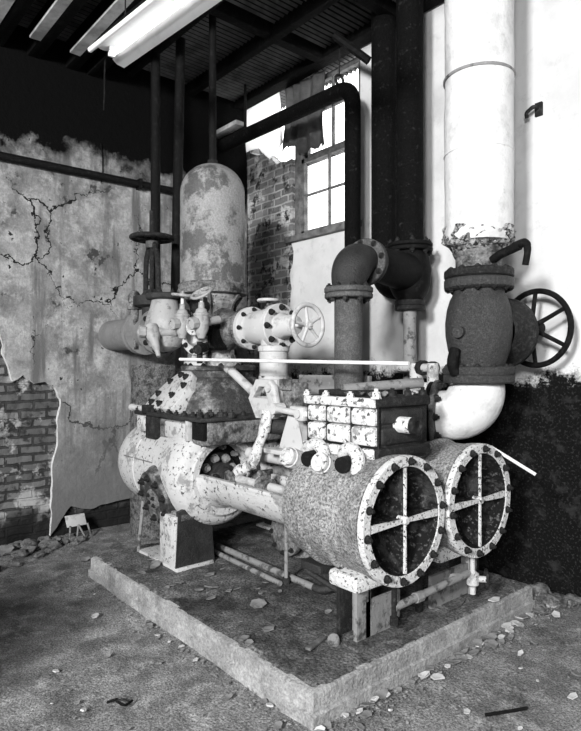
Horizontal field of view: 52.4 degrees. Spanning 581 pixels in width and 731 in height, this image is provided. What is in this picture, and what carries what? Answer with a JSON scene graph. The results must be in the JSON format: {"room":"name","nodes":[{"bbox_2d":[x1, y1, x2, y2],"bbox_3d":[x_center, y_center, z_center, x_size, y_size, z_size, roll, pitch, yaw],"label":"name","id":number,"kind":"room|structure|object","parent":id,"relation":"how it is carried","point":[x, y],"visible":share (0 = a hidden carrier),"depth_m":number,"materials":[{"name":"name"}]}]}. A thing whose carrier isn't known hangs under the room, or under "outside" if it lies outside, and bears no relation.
{"room":"abandoned pump room","nodes":[
{"label":"abandoned pump room","id":0,"kind":"room"},
{"bbox_2d":[0,25,261,545],"bbox_3d":[-3.492,-0.640,4.112,8.400,4.450,0.412,0,0,-41],"label":"wall","id":1,"kind":"structure","parent":0,"point":[70,265],"depth_m":5.19,"materials":[{"name":"paint"}]},
{"bbox_2d":[0,151,172,194],"bbox_3d":[-2.480,-1.695,4.699,5.101,0.126,0.140,0,0,-41],"label":"conduit","id":2,"kind":"object","parent":1,"relation":"attached to","point":[139,183],"visible":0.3,"depth_m":5.17,"materials":[{"name":"metal"}]},
{"bbox_2d":[100,143,102,181],"bbox_3d":[-1.715,-1.835,5.357,0.026,0.361,0.007,0,0,-41],"label":"cable","id":3,"kind":"object","parent":1,"relation":"attached to","point":[100,143],"visible":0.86,"depth_m":5.36,"materials":[{"name":"metal"}]},
{"bbox_2d":[98,315,139,354],"bbox_3d":[-1.462,-0.275,5.232,0.370,0.370,0.680,0,0,-41],"label":"pipe","id":4,"kind":"object","parent":1,"relation":"attached to","point":[110,334],"visible":0.2,"depth_m":5.17,"materials":[{"name":"metal"}]},
{"bbox_2d":[123,210,173,354],"bbox_3d":[-1.145,-0.682,4.864,0.370,1.185,0.375,0,0,-41],"label":"valve","id":5,"kind":"object","parent":4,"relation":"attached to","point":[138,302],"visible":0.52,"depth_m":4.84,"materials":[{"name":"metal"}]},
{"bbox_2d":[216,120,243,138],"bbox_3d":[-0.664,-2.405,6.038,0.100,0.045,0.500,0,0,-41],"label":"batten","id":6,"kind":"object","parent":1,"relation":"attached to","point":[234,125],"visible":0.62,"depth_m":5.96,"materials":[{"name":"wood"}]},
{"bbox_2d":[0,0,443,110],"bbox_3d":[-0.760,-2.781,0.936,8.400,0.368,8.690,0,0,-41],"label":"ceiling","id":7,"kind":"structure","parent":0,"point":[266,46],"depth_m":4.98,"materials":[{"name":"corrugated metal sheet"},{"name":"dark iron"}]},
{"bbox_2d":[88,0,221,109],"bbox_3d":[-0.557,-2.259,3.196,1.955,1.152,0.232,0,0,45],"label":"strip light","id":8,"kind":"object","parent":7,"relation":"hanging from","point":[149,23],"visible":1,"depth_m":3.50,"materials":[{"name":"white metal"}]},
{"bbox_2d":[151,49,159,288],"bbox_3d":[-1.183,-1.677,5.169,0.084,2.325,0.084,0,0,-41],"label":"pipe","id":9,"kind":"object","parent":7,"relation":"hanging from","point":[155,56],"visible":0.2,"depth_m":5.13,"materials":[{"name":"metal"}]},
{"bbox_2d":[171,37,184,306],"bbox_3d":[-0.980,-1.677,5.132,0.147,2.327,0.084,0,0,31],"label":"pipe","id":10,"kind":"object","parent":7,"relation":"hanging from","point":[180,43],"visible":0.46,"depth_m":5.10,"materials":[{"name":"metal"}]},
{"bbox_2d":[244,84,246,127],"bbox_3d":[-0.453,-2.595,5.915,0.026,0.440,0.026,0,0,-18],"label":"rod","id":11,"kind":"object","parent":7,"relation":"hanging from","point":[245,85],"visible":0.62,"depth_m":5.91,"materials":[{"name":"metal"}]},
{"bbox_2d":[217,45,360,247],"bbox_3d":[-0.096,-1.115,5.500,0.132,3.200,1.977,0,0,-41],"label":"pipe","id":12,"kind":"object","parent":11,"relation":"hanging from","point":[345,91],"visible":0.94,"depth_m":4.78,"materials":[{"name":"metal"}]},
{"bbox_2d":[282,81,299,152],"bbox_3d":[-0.002,-2.465,5.882,0.040,0.660,0.256,0,0,-41],"label":"rag","id":13,"kind":"object","parent":7,"relation":"hanging from","point":[292,92],"visible":0.73,"depth_m":5.88,"materials":[{"name":"fabric"}]},
{"bbox_2d":[296,70,324,153],"bbox_3d":[0.200,-2.420,5.678,0.040,0.730,0.407,0,0,-41],"label":"rag","id":14,"kind":"object","parent":7,"relation":"hanging from","point":[309,133],"visible":0.77,"depth_m":5.66,"materials":[{"name":"fabric"}]},
{"bbox_2d":[245,92,281,158],"bbox_3d":[-0.299,-2.471,6.186,0.006,0.689,0.651,0,0,-41],"label":"wall plaster","id":15,"kind":"object","parent":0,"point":[268,144],"visible":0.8,"depth_m":6.12,"materials":[{"name":"paint"}]},
{"bbox_2d":[0,511,580,730],"bbox_3d":[-0.879,1.492,0.998,8.300,0.020,8.340,0,0,-41],"label":"floor","id":16,"kind":"structure","parent":0,"point":[73,644],"depth_m":2.84,"materials":[{"name":"concrete"}]},
{"bbox_2d":[0,545,15,555],"bbox_3d":[-2.260,1.466,4.668,0.166,0.084,0.128,0,0,-41],"label":"rubble","id":17,"kind":"object","parent":16,"relation":"on","point":[5,549],"visible":0.93,"depth_m":4.64,"materials":[{"name":"stone"}]},
{"bbox_2d":[8,543,19,549],"bbox_3d":[-2.245,1.469,4.768,0.118,0.073,0.097,0,0,-41],"label":"rubble","id":18,"kind":"object","parent":16,"relation":"on","point":[17,545],"visible":0.47,"depth_m":4.76,"materials":[{"name":"stone"}]},
{"bbox_2d":[11,561,21,566],"bbox_3d":[-2.035,1.478,4.386,0.060,0.038,0.064,0,0,14],"label":"rubble","id":19,"kind":"object","parent":16,"relation":"on","point":[16,563],"visible":1,"depth_m":4.37,"materials":[{"name":"stone"}]},
{"bbox_2d":[11,549,30,558],"bbox_3d":[-2.098,1.468,4.589,0.144,0.080,0.097,0,0,-27],"label":"rubble","id":20,"kind":"object","parent":16,"relation":"on","point":[21,553],"visible":1,"depth_m":4.55,"materials":[{"name":"stone"}]},
{"bbox_2d":[20,543,38,554],"bbox_3d":[-2.087,1.465,4.690,0.170,0.096,0.121,0,0,-41],"label":"rubble","id":21,"kind":"object","parent":16,"relation":"on","point":[32,548],"visible":0.66,"depth_m":4.66,"materials":[{"name":"stone"}]},
{"bbox_2d":[20,538,38,547],"bbox_3d":[-2.142,1.464,4.825,0.158,0.098,0.119,0,0,-41],"label":"rubble","id":22,"kind":"object","parent":16,"relation":"on","point":[29,540],"visible":0.57,"depth_m":4.80,"materials":[{"name":"stone"}]},
{"bbox_2d":[34,552,44,558],"bbox_3d":[-1.956,1.477,4.598,0.077,0.051,0.083,0,0,15],"label":"rubble","id":23,"kind":"object","parent":16,"relation":"on","point":[37,555],"visible":1,"depth_m":4.57,"materials":[{"name":"stone"}]},
{"bbox_2d":[37,536,45,540],"bbox_3d":[-2.088,1.473,4.987,0.085,0.062,0.086,0,0,-41],"label":"rubble","id":24,"kind":"object","parent":16,"relation":"on","point":[41,538],"visible":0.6,"depth_m":4.96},
{"bbox_2d":[38,538,60,549],"bbox_3d":[-1.970,1.464,4.815,0.165,0.096,0.144,0,0,-41],"label":"rubble","id":25,"kind":"object","parent":16,"relation":"on","point":[51,544],"visible":0.9,"depth_m":4.78,"materials":[{"name":"stone"}]},
{"bbox_2d":[60,539,69,543],"bbox_3d":[-1.891,1.477,4.947,0.071,0.041,0.072,0,0,19],"label":"rubble","id":26,"kind":"object","parent":16,"relation":"on","point":[64,541],"visible":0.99,"depth_m":4.93,"materials":[{"name":"stone"}]},
{"bbox_2d":[65,513,90,538],"bbox_3d":[-1.830,1.384,5.089,0.202,0.185,0.098,0,0,-41],"label":"stand","id":27,"kind":"object","parent":16,"relation":"on","point":[77,520],"visible":0.96,"depth_m":5.09,"materials":[{"name":"paint"}]},
{"bbox_2d":[74,536,85,542],"bbox_3d":[-1.781,1.472,4.982,0.098,0.060,0.084,0,0,-20],"label":"rubble","id":28,"kind":"object","parent":16,"relation":"on","point":[80,539],"visible":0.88,"depth_m":4.97,"materials":[{"name":"stone"}]},
{"bbox_2d":[79,556,90,561],"bbox_3d":[-1.569,1.476,4.505,0.082,0.045,0.065,0,0,-41],"label":"rubble","id":29,"kind":"object","parent":16,"relation":"on","point":[83,558],"visible":0.99,"depth_m":4.48,"materials":[{"name":"stone"}]},
{"bbox_2d":[91,613,98,618],"bbox_3d":[-1.150,1.473,3.475,0.044,0.016,0.046,0,0,-41],"label":"flake","id":30,"kind":"object","parent":16,"relation":"on","point":[95,615],"visible":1,"depth_m":3.47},
{"bbox_2d":[107,698,132,706],"bbox_3d":[-0.747,1.459,2.564,0.115,0.040,0.061,0,0,-2],"label":"wire","id":31,"kind":"object","parent":16,"relation":"on","point":[116,700],"visible":1,"depth_m":2.55,"materials":[{"name":"metal"}]},
{"bbox_2d":[130,364,177,539],"bbox_3d":[-1.207,0.742,5.227,0.419,1.501,0.421,0,0,-41],"label":"pier","id":32,"kind":"object","parent":16,"relation":"on","point":[145,380],"visible":0.35,"depth_m":5.04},
{"bbox_2d":[150,561,160,568],"bbox_3d":[-0.895,1.325,3.918,0.086,0.032,0.044,0,0,-41],"label":"flake","id":33,"kind":"object","parent":16,"relation":"on","point":[156,564],"visible":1,"depth_m":3.91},
{"bbox_2d":[204,584,218,587],"bbox_3d":[-0.477,1.323,3.538,0.094,0.032,0.051,0,0,-41],"label":"flake","id":34,"kind":"object","parent":16,"relation":"on","point":[207,585],"visible":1,"depth_m":3.53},
{"bbox_2d":[225,694,232,699],"bbox_3d":[-0.276,1.475,2.627,0.045,0.010,0.023,0,0,-41],"label":"flake","id":35,"kind":"object","parent":16,"relation":"on","point":[228,696],"visible":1,"depth_m":2.63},
{"bbox_2d":[214,549,281,585],"bbox_3d":[-0.307,1.321,3.891,0.033,0.033,0.801,0,0,-38],"label":"pipe","id":36,"kind":"object","parent":16,"relation":"on","point":[216,552],"visible":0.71,"depth_m":3.83,"materials":[{"name":"metal"}]},
{"bbox_2d":[250,598,266,607],"bbox_3d":[-0.181,1.328,3.296,0.084,0.023,0.096,0,0,-41],"label":"flake","id":37,"kind":"object","parent":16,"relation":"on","point":[255,601],"visible":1,"depth_m":3.30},
{"bbox_2d":[216,543,333,593],"bbox_3d":[-0.082,1.272,3.795,1.355,0.138,0.192,0,0,43],"label":"pipe","id":38,"kind":"object","parent":16,"relation":"on","point":[316,588],"visible":0.62,"depth_m":3.77,"materials":[{"name":"metal"}]},
{"bbox_2d":[273,721,282,729],"bbox_3d":[-0.051,1.473,2.418,0.042,0.017,0.035,0,0,-41],"label":"flake","id":39,"kind":"object","parent":16,"relation":"on","point":[278,724],"visible":1,"depth_m":2.41,"materials":[{"name":"stone"}]},
{"bbox_2d":[282,527,289,584],"bbox_3d":[-0.026,1.147,3.618,0.044,0.383,0.044,0,0,27],"label":"rod","id":40,"kind":"object","parent":16,"relation":"on","point":[286,579],"visible":0.76,"depth_m":3.61,"materials":[{"name":"grey paint"}]},
{"bbox_2d":[4,523,580,730],"bbox_3d":[-0.302,1.476,3.548,3.363,0.014,4.744,0,0,-41],"label":"grit","id":41,"kind":"object","parent":16,"relation":"on","point":[505,634],"visible":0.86,"depth_m":2.85,"materials":[{"name":"gravel"}]},
{"bbox_2d":[88,519,535,730],"bbox_3d":[0.035,1.403,3.890,1.867,0.224,2.338,0,0,-41],"label":"concrete plinth","id":42,"kind":"object","parent":16,"relation":"on","point":[313,688],"depth_m":3.13,"materials":[{"name":"concrete"}]},
{"bbox_2d":[239,635,249,640],"bbox_3d":[-0.228,1.328,2.877,0.032,0.011,0.054,0,0,33],"label":"flake","id":43,"kind":"object","parent":42,"relation":"on","point":[243,637],"visible":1,"depth_m":2.87,"materials":[{"name":"stone"}]},
{"bbox_2d":[245,639,253,644],"bbox_3d":[-0.198,1.331,2.837,0.042,0.014,0.037,0,0,-5],"label":"flake","id":44,"kind":"object","parent":42,"relation":"on","point":[248,641],"visible":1,"depth_m":2.84,"materials":[{"name":"stone"}]},
{"bbox_2d":[262,626,274,631],"bbox_3d":[-0.106,1.328,2.975,0.065,0.013,0.045,0,0,-25],"label":"flake","id":45,"kind":"object","parent":42,"relation":"on","point":[266,629],"visible":1,"depth_m":2.97,"materials":[{"name":"stone"}]},
{"bbox_2d":[118,363,513,652],"bbox_3d":[-0.063,0.669,4.074,1.507,1.374,2.740,0,0,-41],"label":"pump","id":46,"kind":"object","parent":16,"relation":"on","point":[355,479],"visible":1,"depth_m":3.26,"materials":[{"name":"grey paint"}]},
{"bbox_2d":[177,159,247,365],"bbox_3d":[-0.578,-0.812,4.580,0.576,1.625,0.790,0,0,-25],"label":"vessel","id":47,"kind":"object","parent":46,"relation":"on","point":[212,195],"visible":0.73,"depth_m":4.47,"materials":[{"name":"paint"}]},
{"bbox_2d":[145,288,182,351],"bbox_3d":[-0.957,-0.346,4.598,0.352,0.482,0.309,0,0,-14],"label":"valve","id":48,"kind":"object","parent":47,"relation":"attached to","point":[164,306],"visible":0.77,"depth_m":4.48,"materials":[{"name":"paint"}]},
{"bbox_2d":[137,323,176,357],"bbox_3d":[-1.002,-0.188,4.410,0.291,0.260,0.182,0,0,-6],"label":"valve","id":49,"kind":"object","parent":48,"relation":"attached to","point":[150,331],"visible":0.99,"depth_m":4.36,"materials":[{"name":"paint"}]},
{"bbox_2d":[138,325,147,336],"bbox_3d":[-1.079,-0.254,4.391,0.104,0.090,0.088,0,0,-26],"label":"outlet","id":50,"kind":"object","parent":49,"relation":"attached to","point":[142,330],"depth_m":4.36,"materials":[{"name":"paint"}]},
{"bbox_2d":[168,291,190,338],"bbox_3d":[-0.775,-0.375,4.365,0.268,0.351,0.164,0,0,-28],"label":"valve","id":51,"kind":"object","parent":47,"relation":"attached to","point":[178,323],"visible":0.84,"depth_m":4.30,"materials":[{"name":"paint"}]},
{"bbox_2d":[168,318,180,329],"bbox_3d":[-0.822,-0.304,4.320,0.133,0.096,0.093,0,0,-41],"label":"outlet","id":52,"kind":"object","parent":51,"relation":"attached to","point":[173,323],"depth_m":4.28,"materials":[{"name":"paint"}]},
{"bbox_2d":[186,286,220,338],"bbox_3d":[-0.607,-0.376,4.174,0.270,0.373,0.165,0,0,-41],"label":"valve","id":53,"kind":"object","parent":47,"relation":"attached to","point":[200,323],"visible":1,"depth_m":4.12,"materials":[{"name":"paint"}]},
{"bbox_2d":[186,317,199,329],"bbox_3d":[-0.652,-0.294,4.123,0.133,0.096,0.093,0,0,-41],"label":"outlet","id":54,"kind":"object","parent":53,"relation":"attached to","point":[193,323],"depth_m":4.09,"materials":[{"name":"paint"}]},
{"bbox_2d":[209,14,215,159],"bbox_3d":[-0.620,-2.233,4.691,0.060,1.213,0.058,0,0,-41],"label":"riser pipe","id":55,"kind":"object","parent":47,"relation":"on","point":[212,19],"visible":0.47,"depth_m":4.66,"materials":[{"name":"metal"}]},
{"bbox_2d":[181,363,256,413],"bbox_3d":[-0.550,0.161,4.526,0.860,0.358,0.860,0,0,-41],"label":"hood","id":56,"kind":"object","parent":46,"relation":"attached to","point":[204,388],"depth_m":4.19,"materials":[{"name":"metal"}]},
{"bbox_2d":[233,298,324,419],"bbox_3d":[-0.079,-0.049,4.062,0.312,0.841,0.669,0,0,-41],"label":"valve","id":57,"kind":"object","parent":46,"relation":"attached to","point":[271,330],"visible":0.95,"depth_m":4.01,"materials":[{"name":"paint"}]},
{"bbox_2d":[257,298,279,308],"bbox_3d":[-0.157,-0.424,4.152,0.162,0.089,0.162,0,0,-41],"label":"handwheel","id":58,"kind":"object","parent":57,"relation":"attached to","point":[262,300],"depth_m":4.12,"materials":[{"name":"paint"}]},
{"bbox_2d":[179,358,409,365],"bbox_3d":[-0.088,-0.027,3.605,1.810,0.055,0.021,0,0,40],"label":"rod","id":59,"kind":"object","parent":46,"relation":"attached to","point":[405,363],"visible":1,"depth_m":3.45,"materials":[{"name":"metal"}]},
{"bbox_2d":[393,360,439,394],"bbox_3d":[0.847,0.125,3.967,0.111,0.320,0.418,0,0,-31],"label":"fitting","id":60,"kind":"object","parent":46,"relation":"attached to","point":[420,368],"visible":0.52,"depth_m":3.88,"materials":[{"name":"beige paint"}]},
{"bbox_2d":[390,570,470,626],"bbox_3d":[0.746,1.181,3.110,0.644,0.212,0.063,0,0,-41],"label":"drain line","id":61,"kind":"object","parent":46,"relation":"attached to","point":[418,596],"visible":0.94,"depth_m":3.02,"materials":[{"name":"grey paint"}]},
{"bbox_2d":[428,380,504,440],"bbox_3d":[1.086,0.305,3.586,0.414,0.430,0.430,0,0,25],"label":"white elbow","id":62,"kind":"object","parent":46,"relation":"attached to","point":[462,411],"visible":0.84,"depth_m":3.47,"materials":[{"name":"white paint"},{"name":"dark iron"}]},
{"bbox_2d":[443,274,573,383],"bbox_3d":[1.291,-0.207,3.581,0.779,0.625,0.590,0,0,-41],"label":"valve","id":63,"kind":"object","parent":62,"relation":"on","point":[488,333],"visible":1,"depth_m":3.42,"materials":[{"name":"metal"}]},
{"bbox_2d":[441,0,516,279],"bbox_3d":[1.133,-1.679,3.565,0.427,2.312,0.421,0,0,7],"label":"insulated pipe","id":64,"kind":"object","parent":63,"relation":"on","point":[478,83],"visible":0.97,"depth_m":3.39,"materials":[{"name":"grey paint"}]},
{"bbox_2d":[489,238,530,264],"bbox_3d":[1.242,-0.628,3.339,0.055,0.153,0.259,0,0,-34],"label":"lever cock","id":65,"kind":"object","parent":64,"relation":"attached to","point":[524,243],"visible":0.99,"depth_m":3.29,"materials":[{"name":"metal"}]},
{"bbox_2d":[466,558,489,594],"bbox_3d":[1.060,1.175,3.331,0.127,0.220,0.113,0,0,22],"label":"valve","id":66,"kind":"object","parent":46,"relation":"attached to","point":[473,581],"visible":0.99,"depth_m":3.30,"materials":[{"name":"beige paint"}]},
{"bbox_2d":[491,445,543,481],"bbox_3d":[1.272,0.550,3.327,0.044,0.167,0.321,0,0,-41],"label":"rod","id":67,"kind":"object","parent":46,"relation":"attached to","point":[539,477],"visible":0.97,"depth_m":3.28,"materials":[{"name":"metal"}]},
{"bbox_2d":[305,636,326,650],"bbox_3d":[0.123,1.328,2.823,0.030,0.021,0.160,0,0,33],"label":"scrap","id":68,"kind":"object","parent":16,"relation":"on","point":[318,641],"visible":1,"depth_m":2.81,"materials":[{"name":"metal"}]},
{"bbox_2d":[314,725,325,729],"bbox_3d":[0.117,1.472,2.378,0.050,0.020,0.042,0,0,-41],"label":"flake","id":69,"kind":"object","parent":16,"relation":"on","point":[320,727],"visible":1,"depth_m":2.39,"materials":[{"name":"paint"}]},
{"bbox_2d":[323,721,331,728],"bbox_3d":[0.151,1.473,2.415,0.035,0.016,0.034,0,0,-8],"label":"flake","id":70,"kind":"object","parent":16,"relation":"on","point":[327,725],"visible":0.91,"depth_m":2.41,"materials":[{"name":"stone"}]},
{"bbox_2d":[325,291,372,388],"bbox_3d":[0.357,0.451,3.624,0.296,1.791,0.296,0,0,-41],"label":"riser","id":71,"kind":"object","parent":16,"relation":"on","point":[348,305],"visible":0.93,"depth_m":3.55,"materials":[{"name":"grey metal"}]},
{"bbox_2d":[324,238,386,293],"bbox_3d":[0.377,-0.629,3.652,0.300,0.371,0.368,0,0,36],"label":"pipe elbow","id":72,"kind":"object","parent":71,"relation":"on","point":[360,264],"visible":1,"depth_m":3.57,"materials":[{"name":"grey metal"}]},
{"bbox_2d":[350,709,356,715],"bbox_3d":[0.268,1.473,2.506,0.029,0.011,0.030,0,0,2],"label":"flake","id":73,"kind":"object","parent":16,"relation":"on","point":[353,711],"visible":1,"depth_m":2.50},
{"bbox_2d":[354,722,364,730],"bbox_3d":[0.284,1.472,2.409,0.036,0.020,0.050,0,0,-41],"label":"flake","id":74,"kind":"object","parent":16,"relation":"on","point":[360,726],"visible":1,"depth_m":2.41,"materials":[{"name":"stone"}]},
{"bbox_2d":[360,710,371,717],"bbox_3d":[0.321,1.471,2.492,0.057,0.009,0.042,0,0,-41],"label":"flake","id":75,"kind":"object","parent":16,"relation":"on","point":[366,713],"visible":1,"depth_m":2.48,"materials":[{"name":"stone"}]},
{"bbox_2d":[375,689,387,698],"bbox_3d":[0.409,1.471,2.645,0.052,0.016,0.066,0,0,17],"label":"flake","id":76,"kind":"object","parent":16,"relation":"on","point":[381,694],"visible":1,"depth_m":2.64,"materials":[{"name":"stone"}]},
{"bbox_2d":[395,686,401,692],"bbox_3d":[0.492,1.475,2.686,0.035,0.014,0.028,0,0,-41],"label":"flake","id":77,"kind":"object","parent":16,"relation":"on","point":[397,688],"visible":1,"depth_m":2.68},
{"bbox_2d":[395,304,424,393],"bbox_3d":[0.867,0.454,4.320,0.240,1.784,0.220,0,0,-41],"label":"pipe","id":78,"kind":"object","parent":16,"relation":"on","point":[409,311],"visible":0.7,"depth_m":4.28,"materials":[{"name":"metal"}]},
{"bbox_2d":[370,241,432,305],"bbox_3d":[0.729,-0.650,4.130,0.329,0.420,0.818,0,0,36],"label":"black tee","id":79,"kind":"object","parent":78,"relation":"on","point":[407,272],"visible":0.62,"depth_m":4.17,"materials":[{"name":"metal"}]},
{"bbox_2d":[387,0,432,247],"bbox_3d":[0.874,-1.849,4.327,0.330,1.972,0.330,0,0,-41],"label":"vertical pipe","id":80,"kind":"object","parent":79,"relation":"on","point":[409,13],"visible":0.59,"depth_m":4.24,"materials":[{"name":"metal"}]},
{"bbox_2d":[420,671,429,679],"bbox_3d":[0.640,1.472,2.810,0.070,0.015,0.037,0,0,-25],"label":"flake","id":81,"kind":"object","parent":16,"relation":"on","point":[424,673],"visible":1,"depth_m":2.81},
{"bbox_2d":[425,666,434,670],"bbox_3d":[0.677,1.472,2.869,0.045,0.010,0.046,0,0,18],"label":"flake","id":82,"kind":"object","parent":16,"relation":"on","point":[428,668],"visible":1,"depth_m":2.87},
{"bbox_2d":[430,673,444,679],"bbox_3d":[0.693,1.471,2.792,0.064,0.008,0.043,0,0,-12],"label":"flake","id":83,"kind":"object","parent":16,"relation":"on","point":[436,676],"visible":1,"depth_m":2.79,"materials":[{"name":"stone"}]},
{"bbox_2d":[448,659,461,664],"bbox_3d":[0.815,1.471,2.937,0.077,0.013,0.051,0,0,-41],"label":"flake","id":84,"kind":"object","parent":16,"relation":"on","point":[452,662],"visible":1,"depth_m":2.92,"materials":[{"name":"stone"}]},
{"bbox_2d":[461,654,467,661],"bbox_3d":[0.867,1.471,2.967,0.057,0.020,0.044,0,0,-41],"label":"flake","id":85,"kind":"object","parent":16,"relation":"on","point":[463,658],"visible":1,"depth_m":2.96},
{"bbox_2d":[460,648,468,653],"bbox_3d":[0.897,1.472,3.043,0.057,0.017,0.027,0,0,-41],"label":"flake","id":86,"kind":"object","parent":16,"relation":"on","point":[465,650],"visible":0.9,"depth_m":3.04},
{"bbox_2d":[464,708,470,713],"bbox_3d":[0.751,1.474,2.513,0.044,0.009,0.028,0,0,-41],"label":"flake","id":87,"kind":"object","parent":16,"relation":"on","point":[466,711],"visible":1,"depth_m":2.51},
{"bbox_2d":[468,649,479,655],"bbox_3d":[0.939,1.470,3.024,0.070,0.024,0.046,0,0,-41],"label":"flake","id":88,"kind":"object","parent":16,"relation":"on","point":[474,651],"visible":1,"depth_m":3.02,"materials":[{"name":"stone"}]},
{"bbox_2d":[470,639,482,646],"bbox_3d":[0.990,1.470,3.129,0.077,0.023,0.043,0,0,-41],"label":"flake","id":89,"kind":"object","parent":16,"relation":"on","point":[476,641],"visible":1,"depth_m":3.12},
{"bbox_2d":[486,633,497,639],"bbox_3d":[1.092,1.471,3.202,0.063,0.020,0.048,0,0,-41],"label":"flake","id":90,"kind":"object","parent":16,"relation":"on","point":[491,636],"visible":0.85,"depth_m":3.20,"materials":[{"name":"stone"}]},
{"bbox_2d":[487,640,498,648],"bbox_3d":[1.068,1.470,3.121,0.061,0.024,0.061,0,0,-41],"label":"flake","id":91,"kind":"object","parent":16,"relation":"on","point":[492,643],"visible":1,"depth_m":3.11,"materials":[{"name":"stone"}]},
{"bbox_2d":[488,597,499,601],"bbox_3d":[1.163,1.327,3.349,0.091,0.011,0.040,0,0,-41],"label":"flake","id":92,"kind":"object","parent":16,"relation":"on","point":[493,599],"visible":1,"depth_m":3.34,"materials":[{"name":"paint"}]},
{"bbox_2d":[485,706,527,716],"bbox_3d":[0.919,1.472,2.509,0.202,0.014,0.018,0,0,-14],"label":"stick","id":93,"kind":"object","parent":16,"relation":"on","point":[525,707],"visible":1,"depth_m":2.50,"materials":[{"name":"wood"}]},
{"bbox_2d":[501,622,511,627],"bbox_3d":[1.226,1.470,3.337,0.065,0.020,0.063,0,0,2],"label":"flake","id":94,"kind":"object","parent":16,"relation":"on","point":[508,624],"visible":1,"depth_m":3.34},
{"bbox_2d":[505,626,513,633],"bbox_3d":[1.218,1.471,3.283,0.058,0.023,0.052,0,0,-41],"label":"flake","id":95,"kind":"object","parent":16,"relation":"on","point":[507,629],"visible":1,"depth_m":3.27,"materials":[{"name":"stone"}]},
{"bbox_2d":[513,621,523,626],"bbox_3d":[1.305,1.470,3.361,0.081,0.024,0.048,0,0,-41],"label":"flake","id":96,"kind":"object","parent":16,"relation":"on","point":[515,622],"visible":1,"depth_m":3.35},
{"bbox_2d":[519,614,527,618],"bbox_3d":[1.358,1.470,3.455,0.063,0.026,0.069,0,0,22],"label":"flake","id":97,"kind":"object","parent":16,"relation":"on","point":[524,616],"visible":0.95,"depth_m":3.45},
{"bbox_2d":[533,595,545,605],"bbox_3d":[1.541,1.468,3.673,0.100,0.057,0.098,0,0,25],"label":"rubble","id":98,"kind":"object","parent":16,"relation":"on","point":[539,599],"visible":0.54,"depth_m":3.65,"materials":[{"name":"stone"}]},
{"bbox_2d":[530,582,552,598],"bbox_3d":[1.587,1.454,3.769,0.199,0.124,0.194,0,0,-25],"label":"rubble","id":99,"kind":"object","parent":16,"relation":"on","point":[540,589],"visible":0.52,"depth_m":3.73,"materials":[{"name":"stone"}]},
{"bbox_2d":[536,603,547,610],"bbox_3d":[1.536,1.474,3.603,0.063,0.045,0.069,0,0,-11],"label":"rubble","id":100,"kind":"object","parent":16,"relation":"on","point":[543,606],"visible":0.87,"depth_m":3.59,"materials":[{"name":"stone"}]},
{"bbox_2d":[552,610,559,616],"bbox_3d":[1.569,1.470,3.491,0.047,0.021,0.057,0,0,19],"label":"flake","id":101,"kind":"object","parent":16,"relation":"on","point":[554,613],"visible":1,"depth_m":3.49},
{"bbox_2d":[545,593,568,608],"bbox_3d":[1.648,1.465,3.668,0.132,0.091,0.145,0,0,7],"label":"rubble","id":102,"kind":"object","parent":16,"relation":"on","point":[554,599],"visible":0.88,"depth_m":3.62,"materials":[{"name":"stone"}]},
{"bbox_2d":[567,692,577,699],"bbox_3d":[1.262,1.473,2.630,0.052,0.016,0.035,0,0,-41],"label":"flake","id":103,"kind":"object","parent":16,"relation":"on","point":[573,695],"visible":1,"depth_m":2.63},
{"bbox_2d":[564,593,580,607],"bbox_3d":[1.742,1.464,3.659,0.144,0.083,0.127,0,0,-2],"label":"rubble","id":104,"kind":"object","parent":16,"relation":"on","point":[574,600],"visible":0.8,"depth_m":3.62,"materials":[{"name":"stone"}]},
{"bbox_2d":[571,671,580,676],"bbox_3d":[1.363,1.473,2.817,0.041,0.019,0.039,0,0,-3],"label":"flake","id":105,"kind":"object","parent":16,"relation":"on","point":[574,673],"visible":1,"depth_m":2.81,"materials":[{"name":"stone"}]},
{"bbox_3d":[1.411,1.471,3.477,0.071,0.011,0.078,0,0,-41],"label":"flake","id":106,"kind":"object","parent":16,"relation":"on","visible":0},
{"bbox_2d":[526,612,536,617],"bbox_3d":[1.420,1.470,3.474,0.048,0.013,0.056,0,0,-10],"label":"flake","id":107,"kind":"object","parent":106,"relation":"on","point":[527,613],"visible":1,"depth_m":3.47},
{"bbox_3d":[0.369,1.474,2.602,0.049,0.021,0.034,0,0,-41],"label":"flake","id":108,"kind":"object","parent":16,"relation":"on","visible":0},
{"bbox_2d":[360,702,374,705],"bbox_3d":[0.331,1.472,2.563,0.075,0.023,0.050,0,0,-41],"label":"flake","id":109,"kind":"object","parent":108,"relation":"on","point":[362,703],"visible":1,"depth_m":2.55,"materials":[{"name":"stone"}]},
{"bbox_2d":[246,0,580,596],"bbox_3d":[2.084,-0.640,3.580,0.160,4.450,8.390,0,0,-41],"label":"wall","id":110,"kind":"structure","parent":0,"point":[538,423],"depth_m":4.04,"materials":[{"name":"paint"}]},
{"bbox_2d":[284,57,361,244],"bbox_3d":[0.344,-2.025,5.572,0.220,1.620,1.000,0,0,-41],"label":"window","id":111,"kind":"structure","parent":110,"relation":"in","point":[302,161],"depth_m":5.68,"materials":[{"name":"grey wood"}]},
{"bbox_2d":[371,11,395,299],"bbox_3d":[0.820,-1.686,4.774,0.398,2.298,0.196,0,0,-41],"label":"pipe","id":112,"kind":"object","parent":110,"relation":"attached to","point":[383,27],"depth_m":4.62,"materials":[{"name":"metal"}]},
{"bbox_2d":[332,31,370,64],"bbox_3d":[0.491,-2.555,4.749,0.320,0.275,0.070,0,0,6],"label":"brace","id":113,"kind":"object","parent":112,"relation":"attached to","point":[338,38],"visible":1,"depth_m":4.72,"materials":[{"name":"metal"}]},
{"bbox_2d":[524,101,542,118],"bbox_3d":[1.620,-1.702,3.934,0.091,0.106,0.092,0,0,-41],"label":"wall hook","id":114,"kind":"object","parent":110,"relation":"attached to","point":[538,107],"visible":1,"depth_m":3.92,"materials":[{"name":"metal"}]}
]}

